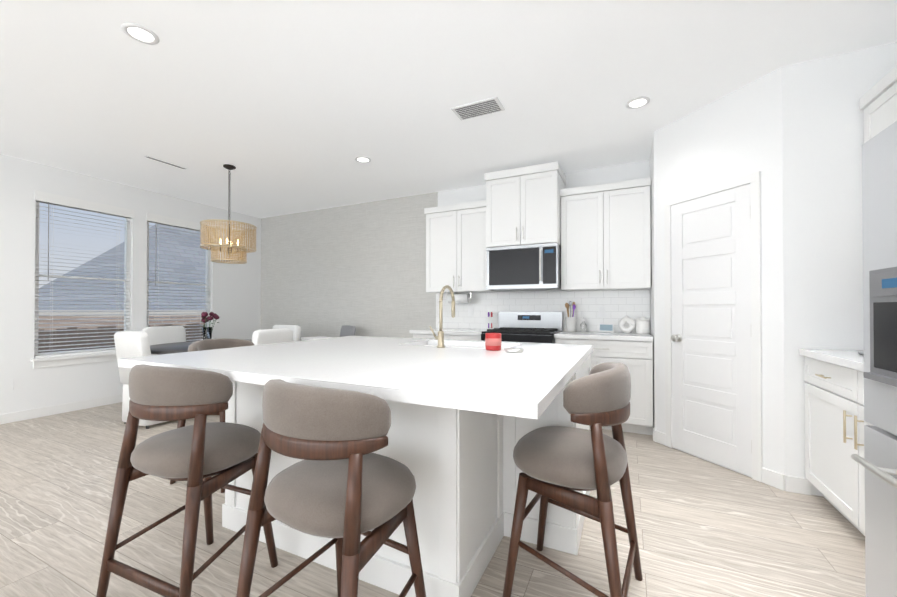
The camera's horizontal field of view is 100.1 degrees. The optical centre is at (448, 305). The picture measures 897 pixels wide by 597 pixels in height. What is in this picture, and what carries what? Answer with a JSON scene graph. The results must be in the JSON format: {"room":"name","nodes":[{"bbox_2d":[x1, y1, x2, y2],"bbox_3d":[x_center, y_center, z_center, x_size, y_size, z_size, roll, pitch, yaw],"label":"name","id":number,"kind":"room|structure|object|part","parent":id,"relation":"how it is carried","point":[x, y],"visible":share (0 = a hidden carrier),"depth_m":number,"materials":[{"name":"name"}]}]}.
{"room":"dining room and kitchen","nodes":[
{"label":"dining room and kitchen","id":0,"kind":"room"},
{"bbox_2d":[0,402,865,596],"bbox_3d":[-1.653,1.228,1.283,7.650,0.100,8.330,0,-1,25],"label":"floor","id":1,"kind":"structure","parent":0,"point":[704,528],"depth_m":1.92,"materials":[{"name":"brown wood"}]},
{"bbox_2d":[114,331,166,428],"bbox_3d":[-3.039,0.726,3.925,0.490,0.946,0.576,0,-1,25],"label":"dining chair","id":2,"kind":"object","parent":1,"relation":"on","point":[128,344],"visible":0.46,"depth_m":3.69,"materials":[{"name":"white fabric"}]},
{"bbox_2d":[141,326,185,354],"bbox_3d":[-3.388,0.732,4.653,0.576,0.946,0.490,0,-1,25],"label":"dining chair","id":3,"kind":"object","parent":1,"relation":"on","point":[165,334],"visible":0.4,"depth_m":4.72,"materials":[{"name":"white fabric"}]},
{"bbox_2d":[96,364,277,596],"bbox_3d":[-1.065,0.708,1.593,0.525,0.951,0.483,0,-1,25],"label":"bar stool","id":4,"kind":"object","parent":1,"relation":"on","point":[198,454],"visible":0.92,"depth_m":1.44,"materials":[{"name":"grey fabric"}]},
{"bbox_2d":[150,339,251,354],"bbox_3d":[-2.714,0.827,4.421,1.400,0.752,1.400,0,-1,25],"label":"dining table","id":5,"kind":"object","parent":1,"relation":"on","point":[169,348],"visible":0.06,"depth_m":4.05,"materials":[{"name":"grey"}]},
{"bbox_2d":[201,312,219,339],"bbox_3d":[-2.822,0.259,4.437,0.198,0.381,0.199,0,-1,25],"label":"vase","id":6,"kind":"object","parent":5,"relation":"on","point":[206,332],"visible":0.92,"depth_m":4.40,"materials":[{"name":"clear glass"}]},
{"bbox_2d":[170,338,253,492],"bbox_3d":[-1.560,0.716,2.676,0.465,0.951,0.520,0,0,20],"label":"bar stool","id":7,"kind":"object","parent":1,"relation":"on","point":[209,344],"visible":0.15,"depth_m":2.69,"materials":[{"name":"grey fabric"}]},
{"bbox_2d":[252,328,292,344],"bbox_3d":[-2.121,0.728,4.206,0.576,0.946,0.490,0,-1,25],"label":"dining chair","id":8,"kind":"object","parent":1,"relation":"on","point":[266,336],"visible":0.17,"depth_m":4.04,"materials":[{"name":"white fabric"}]},
{"bbox_2d":[272,325,300,341],"bbox_3d":[-2.356,0.735,5.013,0.490,0.946,0.576,0,-1,25],"label":"dining chair","id":9,"kind":"object","parent":1,"relation":"on","point":[296,329],"visible":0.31,"depth_m":5.12,"materials":[{"name":"white fabric"}]},
{"bbox_2d":[301,325,355,339],"bbox_3d":[-1.607,0.744,5.151,0.703,0.940,0.627,0,-1,-45],"label":"chair","id":10,"kind":"object","parent":1,"relation":"on","point":[347,330],"visible":0.29,"depth_m":5.25,"materials":[{"name":"grey fabric"}]},
{"bbox_2d":[236,379,425,596],"bbox_3d":[-0.363,0.705,1.241,0.520,0.951,0.465,0,-1,31],"label":"bar stool","id":11,"kind":"object","parent":1,"relation":"on","point":[343,486],"visible":1,"depth_m":1.08,"materials":[{"name":"grey fabric"}]},
{"bbox_2d":[222,345,590,596],"bbox_3d":[-0.261,0.747,2.361,2.070,0.880,1.436,0,-1,25],"label":"kitchen island","id":12,"kind":"object","parent":1,"relation":"on","point":[464,469],"visible":0.29,"depth_m":1.60,"materials":[{"name":"white"}]},
{"bbox_2d":[118,336,592,418],"bbox_3d":[-0.328,0.286,2.224,2.080,0.040,1.765,0,-1,25],"label":"island countertop","id":13,"kind":"structure","parent":12,"relation":"on","point":[531,380],"depth_m":1.59,"materials":[{"name":"white stone"}]},
{"bbox_2d":[429,285,454,347],"bbox_3d":[-0.034,0.064,2.508,0.107,0.406,0.232,0,-1,25],"label":"faucet","id":14,"kind":"object","parent":13,"relation":"on","point":[440,337],"visible":1,"depth_m":2.42,"materials":[{"name":"gold metal"}]},
{"bbox_2d":[485,333,500,350],"bbox_3d":[0.271,0.215,2.275,0.097,0.100,0.097,0,0,19],"label":"candle jar","id":15,"kind":"object","parent":13,"relation":"on","point":[492,341],"depth_m":2.23,"materials":[{"name":"red glass"}]},
{"bbox_2d":[505,348,522,352],"bbox_3d":[0.381,0.255,2.179,0.099,0.018,0.099,0,0,16],"label":"lid","id":16,"kind":"object","parent":13,"relation":"on","point":[514,350],"depth_m":2.14,"materials":[{"name":"white"}]},
{"bbox_2d":[409,332,481,340],"bbox_3d":[0.103,0.767,4.564,0.887,0.874,0.618,0,-1,25],"label":"base cabinet","id":17,"kind":"object","parent":1,"relation":"on","point":[476,338],"depth_m":4.24,"materials":[{"name":"white"}]},
{"bbox_2d":[409,328,486,335],"bbox_3d":[0.085,0.308,4.565,0.917,0.040,0.638,0,-1,25],"label":"countertop","id":18,"kind":"structure","parent":17,"relation":"on","point":[427,331],"depth_m":4.37,"materials":[{"name":"white stone"}]},
{"bbox_2d":[487,312,492,328],"bbox_3d":[0.507,0.180,4.588,0.080,0.213,0.078,0,-1,25],"label":"stand","id":19,"kind":"object","parent":18,"relation":"on","point":[491,320],"visible":0.94,"depth_m":4.58,"materials":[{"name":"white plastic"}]},
{"bbox_2d":[481,312,562,343],"bbox_3d":[0.820,0.619,4.147,0.754,1.105,0.741,0,-1,25],"label":"range","id":20,"kind":"object","parent":1,"relation":"on","point":[535,327],"visible":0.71,"depth_m":4.28,"materials":[{"name":"silver metal"}]},
{"bbox_2d":[503,362,642,596],"bbox_3d":[0.511,0.707,1.536,0.465,0.951,0.520,0,-1,31],"label":"bar stool","id":21,"kind":"object","parent":1,"relation":"on","point":[560,466],"visible":1,"depth_m":1.37,"materials":[{"name":"grey fabric"}]},
{"bbox_2d":[555,340,652,434],"bbox_3d":[1.588,0.761,3.858,0.869,0.874,0.618,0,-1,25],"label":"base cabinet","id":22,"kind":"object","parent":1,"relation":"on","point":[632,352],"depth_m":3.47,"materials":[{"name":"white wood"}]},
{"bbox_2d":[554,332,652,339],"bbox_3d":[1.584,0.302,3.852,0.869,0.040,0.638,0,-1,25],"label":"countertop","id":23,"kind":"structure","parent":22,"relation":"on","point":[561,335],"depth_m":3.66,"materials":[{"name":"white stone"}]},
{"bbox_2d":[565,301,575,331],"bbox_3d":[1.344,0.113,4.136,0.114,0.340,0.110,0,-1,25],"label":"utensil crock","id":24,"kind":"object","parent":23,"relation":"on","point":[570,323],"visible":1,"depth_m":4.10,"materials":[{"name":"white ceramic"}]},
{"bbox_2d":[581,317,585,331],"bbox_3d":[1.473,0.200,4.104,0.060,0.165,0.065,0,-1,25],"label":"soap bottle","id":25,"kind":"object","parent":23,"relation":"on","point":[583,326],"visible":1,"depth_m":4.08,"materials":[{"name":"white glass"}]},
{"bbox_2d":[599,323,613,332],"bbox_3d":[1.686,0.239,4.016,0.150,0.106,0.063,0,-1,25],"label":"smart display","id":26,"kind":"object","parent":23,"relation":"on","point":[607,327],"visible":0.92,"depth_m":3.99,"materials":[{"name":"white plastic"}]},
{"bbox_2d":[619,316,635,332],"bbox_3d":[1.854,0.192,3.903,0.160,0.178,0.058,0,-1,25],"label":"vase","id":27,"kind":"object","parent":23,"relation":"on","point":[630,321],"visible":1,"depth_m":3.89,"materials":[{"name":"white ceramic"}]},
{"bbox_2d":[636,317,649,333],"bbox_3d":[1.981,0.195,3.832,0.128,0.172,0.128,0,-1,25],"label":"canister","id":28,"kind":"object","parent":23,"relation":"on","point":[642,325],"visible":1,"depth_m":3.78,"materials":[{"name":"white ceramic"}]},
{"bbox_2d":[799,349,873,535],"bbox_3d":[2.250,0.723,1.688,0.662,0.917,1.230,0,-1,25],"label":"base cabinet","id":29,"kind":"object","parent":1,"relation":"on","point":[835,422],"visible":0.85,"depth_m":2.02,"materials":[{"name":"white wood"}]},
{"bbox_2d":[851,121,896,596],"bbox_3d":[1.643,0.274,0.762,0.923,1.760,0.910,0,-1,25],"label":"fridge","id":30,"kind":"object","parent":1,"relation":"on","point":[878,461],"visible":1,"depth_m":1.25,"materials":[{"name":"silver metal"}]},
{"bbox_2d":[0,42,896,496],"bbox_3d":[-1.653,-0.192,1.294,7.650,2.740,8.330,0,-1,25],"label":"wall","id":31,"kind":"structure","parent":0,"point":[794,134],"depth_m":3.38,"materials":[{"name":"paint"}]},
{"bbox_2d":[34,202,130,355],"bbox_3d":[-4.312,-0.332,4.459,0.050,1.790,0.880,0,-1,25],"label":"window","id":32,"kind":"structure","parent":31,"relation":"in","point":[127,250],"depth_m":4.57,"materials":[{"name":"white plastic"}]},
{"bbox_2d":[34,190,133,357],"bbox_3d":[-4.269,-0.336,4.439,0.084,1.798,0.896,0,-1,25],"label":"window shade","id":33,"kind":"object","parent":32,"relation":"attached to","point":[62,201],"visible":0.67,"depth_m":4.36,"materials":[{"name":"white plastic"}]},
{"bbox_2d":[147,222,210,326],"bbox_3d":[-3.867,-0.324,5.394,0.050,1.790,0.870,0,-1,25],"label":"window","id":34,"kind":"structure","parent":31,"relation":"in","point":[208,272],"depth_m":5.74,"materials":[{"name":"white plastic"}]},
{"bbox_2d":[147,213,212,340],"bbox_3d":[-3.825,-0.328,5.373,0.084,1.798,0.886,0,-1,25],"label":"window shade","id":35,"kind":"object","parent":34,"relation":"attached to","point":[170,221],"visible":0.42,"depth_m":5.29,"materials":[{"name":"white"}]},
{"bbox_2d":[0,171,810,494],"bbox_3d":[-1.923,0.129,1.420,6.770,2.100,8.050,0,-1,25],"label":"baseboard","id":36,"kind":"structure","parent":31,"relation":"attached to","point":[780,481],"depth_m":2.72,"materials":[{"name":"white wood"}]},
{"bbox_2d":[424,201,499,292],"bbox_3d":[0.175,-0.699,4.691,0.858,1.052,0.349,0,-1,25],"label":"upper cabinet","id":37,"kind":"object","parent":31,"relation":"attached to","point":[456,255],"depth_m":4.53,"materials":[{"name":"white wood"}]},
{"bbox_2d":[446,292,471,302],"bbox_3d":[0.130,-0.102,4.692,0.340,0.139,0.124,0,-1,25],"label":"paper towel","id":38,"kind":"object","parent":37,"relation":"hanging from","point":[462,297],"visible":1,"depth_m":4.63,"materials":[{"name":"white paper"}]},
{"bbox_2d":[468,307,472,315],"bbox_3d":[0.283,0.077,4.815,0.070,0.116,0.008,0,-1,25],"label":"outlet","id":39,"kind":"object","parent":31,"relation":"attached to","point":[470,309],"depth_m":4.81,"materials":[{"name":"white plastic"}]},
{"bbox_2d":[484,161,565,248],"bbox_3d":[0.880,-1.066,4.264,0.776,0.825,0.519,0,-1,25],"label":"upper cabinet","id":40,"kind":"object","parent":31,"relation":"attached to","point":[522,205],"depth_m":4.02,"materials":[{"name":"white wood"}]},
{"bbox_2d":[486,243,560,290],"bbox_3d":[0.873,-0.416,4.244,0.772,0.465,0.553,0,-1,25],"label":"microwave","id":41,"kind":"object","parent":40,"relation":"attached to","point":[534,267],"visible":0.98,"depth_m":4.02,"materials":[{"name":"silver metal"}]},
{"bbox_2d":[436,290,649,331],"bbox_3d":[0.975,0.059,4.495,2.525,0.452,0.007,0,-1,25],"label":"tile backsplash","id":42,"kind":"structure","parent":31,"relation":"attached to","point":[619,305],"depth_m":4.36,"materials":[{"name":"white tile"}]},
{"bbox_2d":[560,178,650,290],"bbox_3d":[1.655,-0.706,3.987,0.850,1.068,0.349,0,-1,25],"label":"upper cabinet","id":43,"kind":"object","parent":31,"relation":"attached to","point":[600,234],"depth_m":3.82,"materials":[{"name":"white wood"}]},
{"bbox_2d":[671,184,751,476],"bbox_3d":[1.981,0.167,2.876,0.461,2.024,0.439,0,-1,25],"label":"pantry door","id":44,"kind":"structure","parent":31,"relation":"in","point":[711,325],"depth_m":2.84,"materials":[{"name":"white wood"}]},
{"bbox_2d":[860,65,896,142],"bbox_3d":[2.376,-0.725,1.638,0.381,1.068,1.232,0,-1,25],"label":"upper cabinet","id":45,"kind":"object","parent":31,"relation":"attached to","point":[878,102],"visible":0.4,"depth_m":2.11,"materials":[{"name":"white wood"}]},
{"bbox_2d":[0,0,896,217],"bbox_3d":[-1.653,-1.612,1.305,7.650,0.100,8.330,0,-1,25],"label":"ceiling","id":46,"kind":"structure","parent":0,"point":[284,107],"depth_m":2.60,"materials":[{"name":"paint"}]},
{"bbox_2d":[121,22,159,44],"bbox_3d":[-1.756,-1.550,2.146,0.169,0.008,0.169,0,0,-20],"label":"recessed light","id":47,"kind":"object","parent":46,"relation":"in","point":[139,33],"depth_m":2.14,"materials":[{"name":"white plastic"}]},
{"bbox_2d":[144,156,186,169],"bbox_3d":[-3.028,-1.535,4.035,0.040,0.007,0.400,0,-1,25],"label":"ceiling vent","id":48,"kind":"object","parent":46,"relation":"in","point":[144,156],"depth_m":4.02,"materials":[{"name":"white metal"}]},
{"bbox_2d":[200,164,256,263],"bbox_3d":[-2.413,-1.011,4.137,0.542,1.055,0.542,0,-1,25],"label":"pendant chandelier","id":49,"kind":"object","parent":46,"relation":"hanging from","point":[229,247],"visible":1,"depth_m":4.01,"materials":[{"name":"beige wicker"}]},
{"bbox_3d":[-2.413,-0.687,4.135,0.530,0.385,0.530,0,-1,25],"label":"lamp shade","id":50,"kind":"part","parent":49,"relation":"part of","materials":[{"name":"beige wicker"}]},
{"bbox_2d":[355,156,370,162],"bbox_3d":[-0.898,-1.536,3.952,0.169,0.008,0.169,0,0,-20],"label":"recessed light","id":51,"kind":"object","parent":46,"relation":"in","point":[362,159],"depth_m":3.94,"materials":[{"name":"white plastic"}]},
{"bbox_2d":[451,97,504,120],"bbox_3d":[0.232,-1.543,2.950,0.380,0.010,0.200,0,-1,25],"label":"ceiling vent","id":52,"kind":"object","parent":46,"relation":"in","point":[479,108],"depth_m":2.93,"materials":[{"name":"white metal"}]},
{"bbox_2d":[625,96,649,108],"bbox_3d":[1.441,-1.545,2.862,0.169,0.008,0.169,0,0,-20],"label":"recessed light","id":53,"kind":"object","parent":46,"relation":"in","point":[638,102],"depth_m":2.86,"materials":[{"name":"white plastic"}]},
{"label":"outside","id":54,"kind":"structure","parent":0,"visible":0},
{"bbox_3d":[-23.331,2.688,27.719,53.900,0.200,90.000,0,-1,25],"label":"ground","id":55,"kind":"structure","parent":54,"visible":0},
{"bbox_2d":[38,323,204,352],"bbox_3d":[-6.798,1.419,7.681,0.020,2.020,23.990,0,-1,25],"label":"fence","id":56,"kind":"object","parent":55,"relation":"on","point":[75,339],"visible":0.06,"depth_m":7.22,"materials":[{"name":"brown wood"}]},
{"bbox_2d":[38,224,205,348],"bbox_3d":[-6.006,-0.206,24.753,6.960,6.340,29.520,0,-1,25],"label":"house","id":57,"kind":"structure","parent":55,"relation":"on","point":[170,300],"depth_m":12.28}
]}

